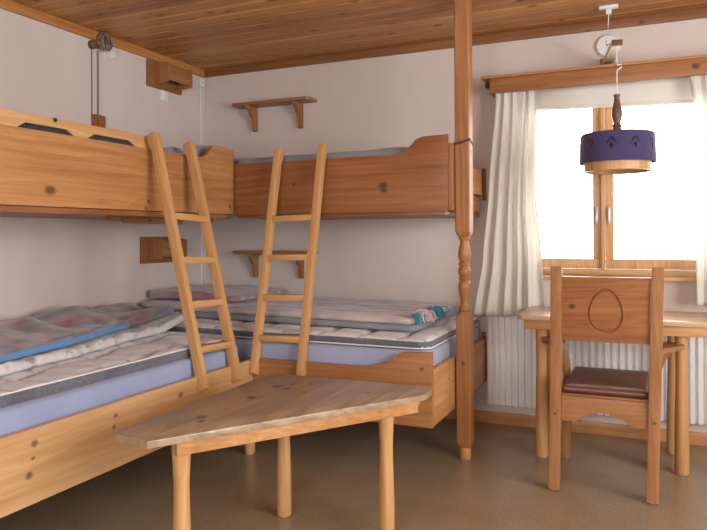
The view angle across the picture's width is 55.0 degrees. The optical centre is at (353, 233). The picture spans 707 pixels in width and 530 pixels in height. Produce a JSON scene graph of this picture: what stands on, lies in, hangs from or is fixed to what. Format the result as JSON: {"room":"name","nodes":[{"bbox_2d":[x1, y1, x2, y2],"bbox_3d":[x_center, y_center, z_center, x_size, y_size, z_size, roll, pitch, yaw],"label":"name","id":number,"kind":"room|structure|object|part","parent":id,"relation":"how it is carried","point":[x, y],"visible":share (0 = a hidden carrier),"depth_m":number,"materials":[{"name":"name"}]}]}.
{"room":"bunk bedroom","nodes":[
{"label":"bunk bedroom","id":0,"kind":"room"},
{"bbox_2d":[0,8,204,319],"bbox_3d":[-2.373,-0.042,2.405,0.160,2.450,6.190,0,0,24],"label":"wall","id":1,"kind":"structure","parent":0,"point":[46,264],"depth_m":3.97,"materials":[{"name":"paint"}]},
{"bbox_2d":[91,49,92,113],"bbox_3d":[-1.556,-0.881,4.040,0.007,0.440,0.007,0,0,24],"label":"wire","id":2,"kind":"object","parent":1,"relation":"attached to","point":[91,49],"visible":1,"depth_m":4.04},
{"bbox_2d":[88,40,98,48],"bbox_3d":[-1.546,-1.124,4.034,0.040,0.052,0.052,0,0,24],"label":"junction box","id":3,"kind":"object","parent":1,"relation":"attached to","point":[92,44],"visible":1,"depth_m":4.02,"materials":[{"name":"brown wood"}]},
{"bbox_2d":[97,50,98,114],"bbox_3d":[-1.537,-0.881,4.084,0.011,0.440,0.011,0,0,24],"label":"wire","id":4,"kind":"object","parent":1,"relation":"attached to","point":[97,50],"visible":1,"depth_m":4.08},
{"bbox_2d":[91,114,105,127],"bbox_3d":[-1.527,-0.661,4.074,0.038,0.100,0.090,0,0,24],"label":"wooden block","id":5,"kind":"object","parent":1,"relation":"attached to","point":[96,120],"visible":0.61,"depth_m":4.05,"materials":[{"name":"brown wood"}]},
{"bbox_2d":[0,0,205,77],"bbox_3d":[-2.296,-1.180,2.368,0.022,0.054,5.870,0,0,24],"label":"trim","id":6,"kind":"structure","parent":1,"relation":"attached to","point":[8,5],"depth_m":3.97,"materials":[{"name":"brown wood"}]},
{"bbox_2d":[105,47,116,58],"bbox_3d":[-1.490,-1.109,4.166,0.035,0.076,0.074,0,0,24],"label":"sensor box","id":7,"kind":"object","parent":1,"relation":"attached to","point":[111,54],"visible":0.73,"depth_m":4.15,"materials":[{"name":"white plastic"}]},
{"bbox_2d":[0,108,233,224],"bbox_3d":[-1.597,-0.272,2.957,0.808,0.442,2.610,0,0,24],"label":"bunk","id":8,"kind":"object","parent":1,"relation":"attached to","point":[51,171],"visible":0.79,"depth_m":3.00,"materials":[{"name":"brown wood"}]},
{"bbox_3d":[-1.265,-0.096,2.799,0.037,0.025,2.590,0,0,24],"label":"rail","id":9,"kind":"part","parent":8,"relation":"part of","materials":[{"name":"brown wood"}]},
{"bbox_2d":[16,205,237,217],"bbox_3d":[-1.430,-0.227,3.354,0.755,0.230,3.270,0,0,24],"label":"mattress","id":10,"kind":"object","parent":8,"relation":"on","point":[231,215],"visible":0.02,"depth_m":4.31,"materials":[{"name":"grey fabric"}]},
{"bbox_2d":[18,123,129,144],"bbox_3d":[-1.711,-0.404,2.718,0.740,0.120,1.680,0,0,24],"label":"folded blanket","id":11,"kind":"object","parent":10,"relation":"on","point":[24,125],"visible":0.05,"depth_m":2.87,"materials":[{"name":"grey fabric"}]},
{"bbox_2d":[163,144,238,167],"bbox_3d":[-1.160,-0.434,3.983,0.720,0.177,0.900,0,0,24],"label":"folded blanket","id":12,"kind":"object","parent":10,"relation":"on","point":[201,149],"visible":0.02,"depth_m":3.83,"materials":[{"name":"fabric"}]},
{"bbox_2d":[140,237,186,263],"bbox_3d":[-1.259,0.108,4.548,0.134,0.175,0.350,0,0,24],"label":"wall lamp","id":13,"kind":"object","parent":1,"relation":"attached to","point":[152,249],"visible":0.66,"depth_m":4.45,"materials":[{"name":"brown wood"}]},
{"bbox_2d":[160,90,167,101],"bbox_3d":[-1.291,-0.941,4.636,0.017,0.072,0.072,0,0,24],"label":"light switch","id":14,"kind":"object","parent":1,"relation":"attached to","point":[163,94],"visible":1,"depth_m":4.62,"materials":[{"name":"white plastic"}]},
{"bbox_2d":[146,59,192,94],"bbox_3d":[-1.237,-1.066,4.612,0.134,0.175,0.350,0,0,24],"label":"wall lamp","id":15,"kind":"object","parent":1,"relation":"attached to","point":[165,76],"visible":1,"depth_m":4.53,"materials":[{"name":"brown wood"}]},
{"bbox_2d":[200,87,201,283],"bbox_3d":[-1.124,-0.313,5.009,0.008,1.538,0.008,0,0,24],"label":"power cable","id":16,"kind":"object","parent":1,"relation":"attached to","point":[200,87],"visible":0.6,"depth_m":5.00,"materials":[{"name":"white plastic"}]},
{"bbox_2d":[198,78,204,87],"bbox_3d":[-1.121,-1.112,5.001,0.032,0.060,0.052,0,0,24],"label":"junction box","id":17,"kind":"object","parent":1,"relation":"attached to","point":[201,82],"visible":1,"depth_m":4.98,"materials":[{"name":"white plastic"}]},
{"bbox_2d":[0,418,706,529],"bbox_3d":[0.159,1.219,1.284,5.685,0.100,6.190,0,0,24],"label":"floor","id":18,"kind":"structure","parent":0,"point":[503,485],"depth_m":3.12,"materials":[{"name":"brown laminate"}]},
{"bbox_2d":[0,359,252,517],"bbox_3d":[-1.511,0.920,2.724,1.135,0.517,2.308,0,0,24],"label":"frame","id":19,"kind":"object","parent":18,"relation":"on","point":[39,462],"visible":0.52,"depth_m":2.48,"materials":[{"name":"brown wood"}]},
{"bbox_2d":[0,346,237,435],"bbox_3d":[-1.520,0.683,2.747,1.091,0.197,2.185,0,0,24],"label":"mattress","id":20,"kind":"object","parent":19,"relation":"on","point":[23,415],"visible":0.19,"depth_m":2.61,"materials":[{"name":"fabric"}]},
{"bbox_2d":[0,331,223,407],"bbox_3d":[-1.533,0.558,2.750,1.062,0.053,2.181,0,0,24],"label":"topper","id":21,"kind":"object","parent":20,"relation":"on","point":[124,358],"visible":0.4,"depth_m":2.78,"materials":[{"name":"beige fabric"}]},
{"bbox_2d":[0,312,183,375],"bbox_3d":[-1.524,0.488,2.883,0.960,0.082,2.350,0,0,24],"label":"duvet","id":22,"kind":"object","parent":21,"relation":"on","point":[160,325],"visible":0.39,"depth_m":3.08,"materials":[{"name":"white fabric"}]},
{"bbox_2d":[0,302,173,362],"bbox_3d":[-1.546,0.437,2.876,0.904,0.108,2.240,0,0,24],"label":"blanket","id":23,"kind":"object","parent":22,"relation":"on","point":[51,329],"visible":1,"depth_m":3.29,"materials":[{"name":"fabric"}]},
{"bbox_2d":[147,132,242,391],"bbox_3d":[-0.776,0.124,3.335,0.426,1.234,0.314,0,0,33],"label":"ladder","id":24,"kind":"object","parent":19,"relation":"on","point":[188,305],"visible":1,"depth_m":3.27,"materials":[{"name":"brown wood"}]},
{"bbox_2d":[115,374,431,529],"bbox_3d":[-0.220,0.894,2.403,0.750,0.555,1.015,0,0,24],"label":"coffee table","id":25,"kind":"object","parent":18,"relation":"on","point":[271,406],"visible":1,"depth_m":2.44,"materials":[{"name":"brown wood"}]},
{"bbox_3d":[-0.548,0.908,2.168,0.066,0.530,0.066,0,0,24],"label":"leg","id":26,"kind":"part","parent":25,"relation":"part of","materials":[{"name":"brown wood"}]},
{"bbox_3d":[-0.290,0.907,2.825,0.066,0.530,0.066,0,0,24],"label":"leg","id":27,"kind":"part","parent":25,"relation":"part of","materials":[{"name":"brown wood"}]},
{"bbox_3d":[0.125,0.904,2.573,0.066,0.530,0.066,0,0,24],"label":"leg","id":28,"kind":"part","parent":25,"relation":"part of","materials":[{"name":"brown wood"}]},
{"bbox_2d":[244,332,486,454],"bbox_3d":[-0.364,0.865,4.101,2.114,0.614,1.136,0,0,24],"label":"frame","id":29,"kind":"object","parent":18,"relation":"on","point":[406,368],"visible":0.4,"depth_m":3.30,"materials":[{"name":"orange wood"}]},
{"bbox_3d":[-0.555,0.994,3.628,0.058,0.359,0.057,0,0,24],"label":"leg","id":30,"kind":"part","parent":29,"relation":"part of","materials":[{"name":"brown wood"}]},
{"bbox_2d":[249,143,327,375],"bbox_3d":[-0.342,0.121,3.623,0.313,1.229,0.404,0,0,19],"label":"ladder","id":31,"kind":"object","parent":29,"relation":"on","point":[263,297],"visible":0.98,"depth_m":3.59,"materials":[{"name":"brown wood"}]},
{"bbox_3d":[-0.088,0.733,3.371,1.003,0.352,0.026,0,0,24],"label":"rail","id":32,"kind":"part","parent":29,"relation":"part of","materials":[{"name":"orange wood"}]},
{"bbox_2d":[234,325,478,366],"bbox_3d":[-0.375,0.671,4.122,2.068,0.208,1.086,0,0,24],"label":"mattress","id":33,"kind":"object","parent":29,"relation":"on","point":[317,352],"visible":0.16,"depth_m":3.44,"materials":[{"name":"purple fabric"}]},
{"bbox_2d":[167,314,477,349],"bbox_3d":[-0.371,0.534,4.135,2.068,0.065,1.052,0,0,24],"label":"topper","id":34,"kind":"object","parent":33,"relation":"on","point":[431,336],"visible":0.24,"depth_m":3.52,"materials":[{"name":"white fabric"}]},
{"bbox_2d":[174,309,458,331],"bbox_3d":[-0.396,0.482,4.189,1.930,0.030,0.868,0,0,24],"label":"folded blanket","id":35,"kind":"object","parent":34,"relation":"on","point":[320,322],"visible":0.28,"depth_m":3.67,"materials":[{"name":"grey fabric"}]},
{"bbox_2d":[142,298,454,326],"bbox_3d":[-0.361,0.432,4.146,1.969,0.070,0.878,0,0,24],"label":"blanket","id":36,"kind":"object","parent":35,"relation":"on","point":[373,311],"visible":0.8,"depth_m":3.90,"materials":[{"name":"grey fabric"}]},
{"bbox_2d":[150,284,285,301],"bbox_3d":[-0.905,0.384,4.528,0.735,0.058,0.660,0,0,24],"label":"folded blanket","id":37,"kind":"object","parent":36,"relation":"on","point":[234,293],"visible":0.76,"depth_m":4.36,"materials":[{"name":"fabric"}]},
{"bbox_2d":[454,0,473,459],"bbox_3d":[0.575,-0.028,3.522,0.077,2.389,0.077,0,0,24],"label":"turned post","id":38,"kind":"object","parent":18,"relation":"on","point":[462,9],"visible":1,"depth_m":3.49,"materials":[{"name":"brown wood"}]},
{"bbox_2d":[454,138,473,145],"bbox_3d":[0.572,-0.474,3.521,0.086,0.031,0.087,0,0,24],"label":"tie","id":39,"kind":"object","parent":38,"relation":"attached to","point":[472,143],"visible":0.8,"depth_m":3.48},
{"bbox_2d":[517,306,706,475],"bbox_3d":[1.359,0.789,3.539,0.918,0.746,0.462,0,0,24],"label":"desk","id":40,"kind":"object","parent":18,"relation":"on","point":[678,326],"visible":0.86,"depth_m":3.49,"materials":[{"name":"brown wood"}]},
{"bbox_3d":[0.982,0.804,3.543,0.066,0.721,0.066,0,0,24],"label":"leg","id":41,"kind":"part","parent":40,"relation":"part of","materials":[{"name":"brown wood"}]},
{"bbox_3d":[1.112,0.803,3.836,0.066,0.721,0.066,0,0,24],"label":"leg","id":42,"kind":"part","parent":40,"relation":"part of","materials":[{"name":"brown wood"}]},
{"bbox_3d":[1.686,0.800,3.581,0.066,0.721,0.066,0,0,24],"label":"leg","id":43,"kind":"part","parent":40,"relation":"part of","materials":[{"name":"brown wood"}]},
{"bbox_3d":[1.583,0.801,3.276,0.066,0.721,0.066,0,0,24],"label":"leg","id":44,"kind":"part","parent":40,"relation":"part of","materials":[{"name":"brown wood"}]},
{"bbox_2d":[542,266,684,504],"bbox_3d":[1.191,0.652,3.178,0.666,1.022,0.582,0,0,24],"label":"armchair","id":45,"kind":"object","parent":18,"relation":"on","point":[592,309],"visible":1,"depth_m":2.97,"materials":[{"name":"brown wood"}]},
{"bbox_3d":[0.994,0.542,3.309,0.110,0.024,0.471,0,0,10],"label":"armrest","id":46,"kind":"part","parent":45,"relation":"part of","materials":[{"name":"brown wood"}]},
{"bbox_3d":[0.908,0.651,3.053,0.075,1.016,0.124,0,0,24],"label":"post","id":47,"kind":"part","parent":45,"relation":"part of","materials":[{"name":"brown wood"}]},
{"bbox_3d":[1.015,0.777,3.300,0.024,0.094,0.410,0,0,24],"label":"rail","id":48,"kind":"part","parent":45,"relation":"part of","materials":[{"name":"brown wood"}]},
{"bbox_3d":[1.105,0.941,3.511,0.053,0.434,0.044,0,0,24],"label":"leg","id":49,"kind":"part","parent":45,"relation":"part of","materials":[{"name":"brown wood"}]},
{"bbox_3d":[1.108,0.786,3.006,0.362,0.112,0.024,0,0,24],"label":"seat rail","id":50,"kind":"part","parent":45,"relation":"part of","materials":[{"name":"brown wood"}]},
{"bbox_2d":[563,366,648,398],"bbox_3d":[1.206,0.695,3.221,0.357,0.044,0.486,0,0,24],"label":"seat cushion","id":51,"kind":"object","parent":45,"relation":"on","point":[583,382],"depth_m":3.07,"materials":[{"name":"brown leather"}]},
{"bbox_3d":[1.092,0.329,2.945,0.366,0.285,0.073,0,0,24],"label":"backrest","id":52,"kind":"part","parent":45,"relation":"part of","materials":[{"name":"brown wood"}]},
{"bbox_3d":[1.283,0.649,2.886,0.075,1.016,0.124,0,0,24],"label":"post","id":53,"kind":"part","parent":45,"relation":"part of","materials":[{"name":"brown wood"}]},
{"bbox_3d":[1.420,0.540,3.120,0.110,0.024,0.471,0,0,38],"label":"armrest","id":54,"kind":"part","parent":45,"relation":"part of","materials":[{"name":"brown wood"}]},
{"bbox_2d":[11,0,706,69],"bbox_3d":[0.131,-1.251,1.254,5.365,0.060,5.936,0,0,24],"label":"ceiling","id":55,"kind":"structure","parent":0,"point":[202,34],"depth_m":3.88,"materials":[{"name":"brown wood"}]},
{"bbox_2d":[97,32,112,51],"bbox_3d":[-1.499,-1.154,4.078,0.058,0.120,0.114,0,0,24],"label":"cable bundle","id":56,"kind":"object","parent":55,"relation":"hanging from","point":[101,35],"visible":1,"depth_m":4.07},
{"bbox_2d":[599,4,617,14],"bbox_3d":[1.373,-1.205,3.654,0.096,0.046,0.034,0,0,24],"label":"plug","id":57,"kind":"object","parent":55,"relation":"attached to","point":[608,8],"visible":1,"depth_m":3.65,"materials":[{"name":"white plastic"}]},
{"bbox_2d":[204,18,706,432],"bbox_3d":[1.375,-0.063,4.039,5.365,2.450,0.160,0,0,24],"label":"wall","id":58,"kind":"structure","parent":0,"point":[399,100],"depth_m":4.47,"materials":[{"name":"paint"}]},
{"bbox_2d":[232,96,316,131],"bbox_3d":[-0.561,-0.826,4.733,0.620,0.192,0.136,0,0,24],"label":"wall shelf","id":59,"kind":"object","parent":58,"relation":"attached to","point":[252,107],"visible":1,"depth_m":4.70,"materials":[{"name":"orange wood"}]},
{"bbox_2d":[232,250,317,278],"bbox_3d":[-0.555,0.215,4.733,0.620,0.192,0.136,0,0,24],"label":"wall shelf","id":60,"kind":"object","parent":58,"relation":"attached to","point":[253,255],"visible":0.8,"depth_m":4.74,"materials":[{"name":"orange wood"}]},
{"bbox_2d":[234,134,485,219],"bbox_3d":[0.062,-0.301,4.090,1.314,0.410,0.807,0,0,24],"label":"bunk","id":61,"kind":"object","parent":58,"relation":"attached to","point":[417,182],"visible":0.73,"depth_m":3.67,"materials":[{"name":"brown wood"}]},
{"bbox_3d":[0.544,-0.295,3.614,0.046,0.347,0.271,0,0,24],"label":"post","id":62,"kind":"part","parent":61,"relation":"part of","materials":[{"name":"brown wood"}]},
{"bbox_3d":[0.672,-0.176,3.931,0.021,0.085,0.408,0,0,24],"label":"rail","id":63,"kind":"part","parent":61,"relation":"part of","materials":[{"name":"orange wood"}]},
{"bbox_3d":[0.694,-0.309,3.974,0.027,0.150,0.504,0,0,24],"label":"rail","id":64,"kind":"part","parent":61,"relation":"part of","materials":[{"name":"brown wood"}]},
{"bbox_3d":[0.055,-0.235,4.106,1.219,0.230,0.750,0,0,24],"label":"mattress","id":65,"kind":"object","parent":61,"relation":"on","visible":0},
{"bbox_2d":[238,147,408,163],"bbox_3d":[-0.047,-0.408,4.107,1.175,0.113,0.670,0,0,24],"label":"folded blanket","id":66,"kind":"object","parent":65,"relation":"on","point":[392,150],"visible":0.09,"depth_m":3.76,"materials":[{"name":"grey fabric"}]},
{"bbox_2d":[205,7,706,77],"bbox_3d":[1.342,-1.200,3.952,5.343,0.054,0.022,0,0,24],"label":"trim","id":67,"kind":"structure","parent":58,"relation":"attached to","point":[698,13],"depth_m":4.18,"materials":[{"name":"brown wood"}]},
{"bbox_2d":[444,408,706,446],"bbox_3d":[1.354,1.126,3.956,5.349,0.072,0.016,0,0,24],"label":"baseboard","id":68,"kind":"structure","parent":58,"relation":"attached to","point":[580,426],"depth_m":3.94,"materials":[{"name":"brown wood"}]},
{"bbox_2d":[481,54,706,96],"bbox_3d":[1.692,-0.888,3.716,1.975,0.102,0.170,0,0,24],"label":"pelmet","id":69,"kind":"object","parent":58,"relation":"attached to","point":[696,65],"visible":0.97,"depth_m":3.78,"materials":[{"name":"orange wood"}]},
{"bbox_2d":[474,90,544,316],"bbox_3d":[0.921,-0.200,4.027,0.415,1.386,0.076,0,0,24],"label":"curtain","id":70,"kind":"object","parent":69,"relation":"hanging from","point":[511,278],"visible":0.97,"depth_m":4.02,"materials":[{"name":"white fabric"}]},
{"bbox_2d":[689,75,706,305],"bbox_3d":[2.003,-0.258,3.548,0.456,1.283,0.070,0,0,24],"label":"curtain","id":71,"kind":"object","parent":69,"relation":"hanging from","point":[698,84],"visible":0.98,"depth_m":3.61,"materials":[{"name":"white fabric"}]},
{"bbox_2d":[487,316,706,424],"bbox_3d":[1.688,0.748,3.774,1.894,0.561,0.075,0,0,24],"label":"radiator","id":72,"kind":"object","parent":58,"relation":"attached to","point":[511,348],"visible":0.34,"depth_m":4.01,"materials":[{"name":"white metal"}]},
{"bbox_3d":[0.822,0.754,4.152,0.004,0.559,0.046,0,0,24],"label":"panel","id":73,"kind":"part","parent":72,"relation":"part of","materials":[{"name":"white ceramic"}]},
{"bbox_2d":[596,34,616,56],"bbox_3d":[1.458,-1.081,3.900,0.128,0.128,0.022,0,0,24],"label":"round cover","id":74,"kind":"object","parent":58,"relation":"attached to","point":[601,48],"visible":0.66,"depth_m":3.90,"materials":[{"name":"white plastic"}]},
{"bbox_2d":[537,76,692,110],"bbox_3d":[1.624,-0.810,3.801,1.370,0.228,0.040,0,0,24],"label":"roller blind","id":75,"kind":"object","parent":58,"relation":"attached to","point":[668,91],"visible":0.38,"depth_m":3.85,"materials":[{"name":"beige fabric"}]},
{"bbox_2d":[579,14,656,174],"bbox_3d":[1.406,-0.750,3.609,0.374,0.864,0.616,0,0,24],"label":"pendant lamp","id":76,"kind":"object","parent":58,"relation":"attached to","point":[617,151],"depth_m":3.37,"materials":[{"name":"purple fabric"}]},
{"bbox_3d":[1.399,-0.978,3.695,0.072,0.060,0.460,0,0,15],"label":"lamp arm","id":77,"kind":"part","parent":76,"relation":"part of"},
{"bbox_3d":[1.363,-0.947,3.569,0.032,0.469,0.189,0,0,-1],"label":"cord","id":78,"kind":"part","parent":76,"relation":"part of","materials":[{"name":"white plastic"}]},
{"bbox_3d":[1.358,-0.617,3.499,0.066,0.204,0.066,0,0,24],"label":"turned stem","id":79,"kind":"part","parent":76,"relation":"part of","materials":[{"name":"brown wood"}]},
{"bbox_3d":[1.359,-0.439,3.499,0.374,0.153,0.374,0,0,24],"label":"lamp shade","id":80,"kind":"part","parent":76,"relation":"part of","materials":[{"name":"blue fabric"}]},
{"bbox_2d":[542,107,695,281],"bbox_3d":[1.655,-0.303,3.852,1.460,1.132,0.155,0,0,24],"label":"window","id":81,"kind":"structure","parent":58,"relation":"in","point":[603,262],"depth_m":3.94,"materials":[{"name":"brown wood"}]},
{"bbox_3d":[1.256,-0.309,4.074,0.430,1.031,0.043,0,0,24],"label":"sash","id":82,"kind":"part","parent":81,"relation":"part of","materials":[{"name":"brown wood"}]},
{"bbox_3d":[1.643,0.252,3.820,1.460,0.022,0.085,0,0,24],"label":"sill","id":83,"kind":"part","parent":81,"relation":"part of","materials":[{"name":"brown wood"}]},
{"bbox_3d":[1.672,-0.314,3.891,1.420,1.110,0.070,0,0,24],"label":"frame","id":84,"kind":"part","parent":81,"relation":"part of","materials":[{"name":"brown wood"}]},
{"bbox_3d":[1.879,-0.313,3.797,0.883,1.031,0.043,0,0,24],"label":"sash","id":85,"kind":"part","parent":81,"relation":"part of","materials":[{"name":"brown wood"}]}
]}

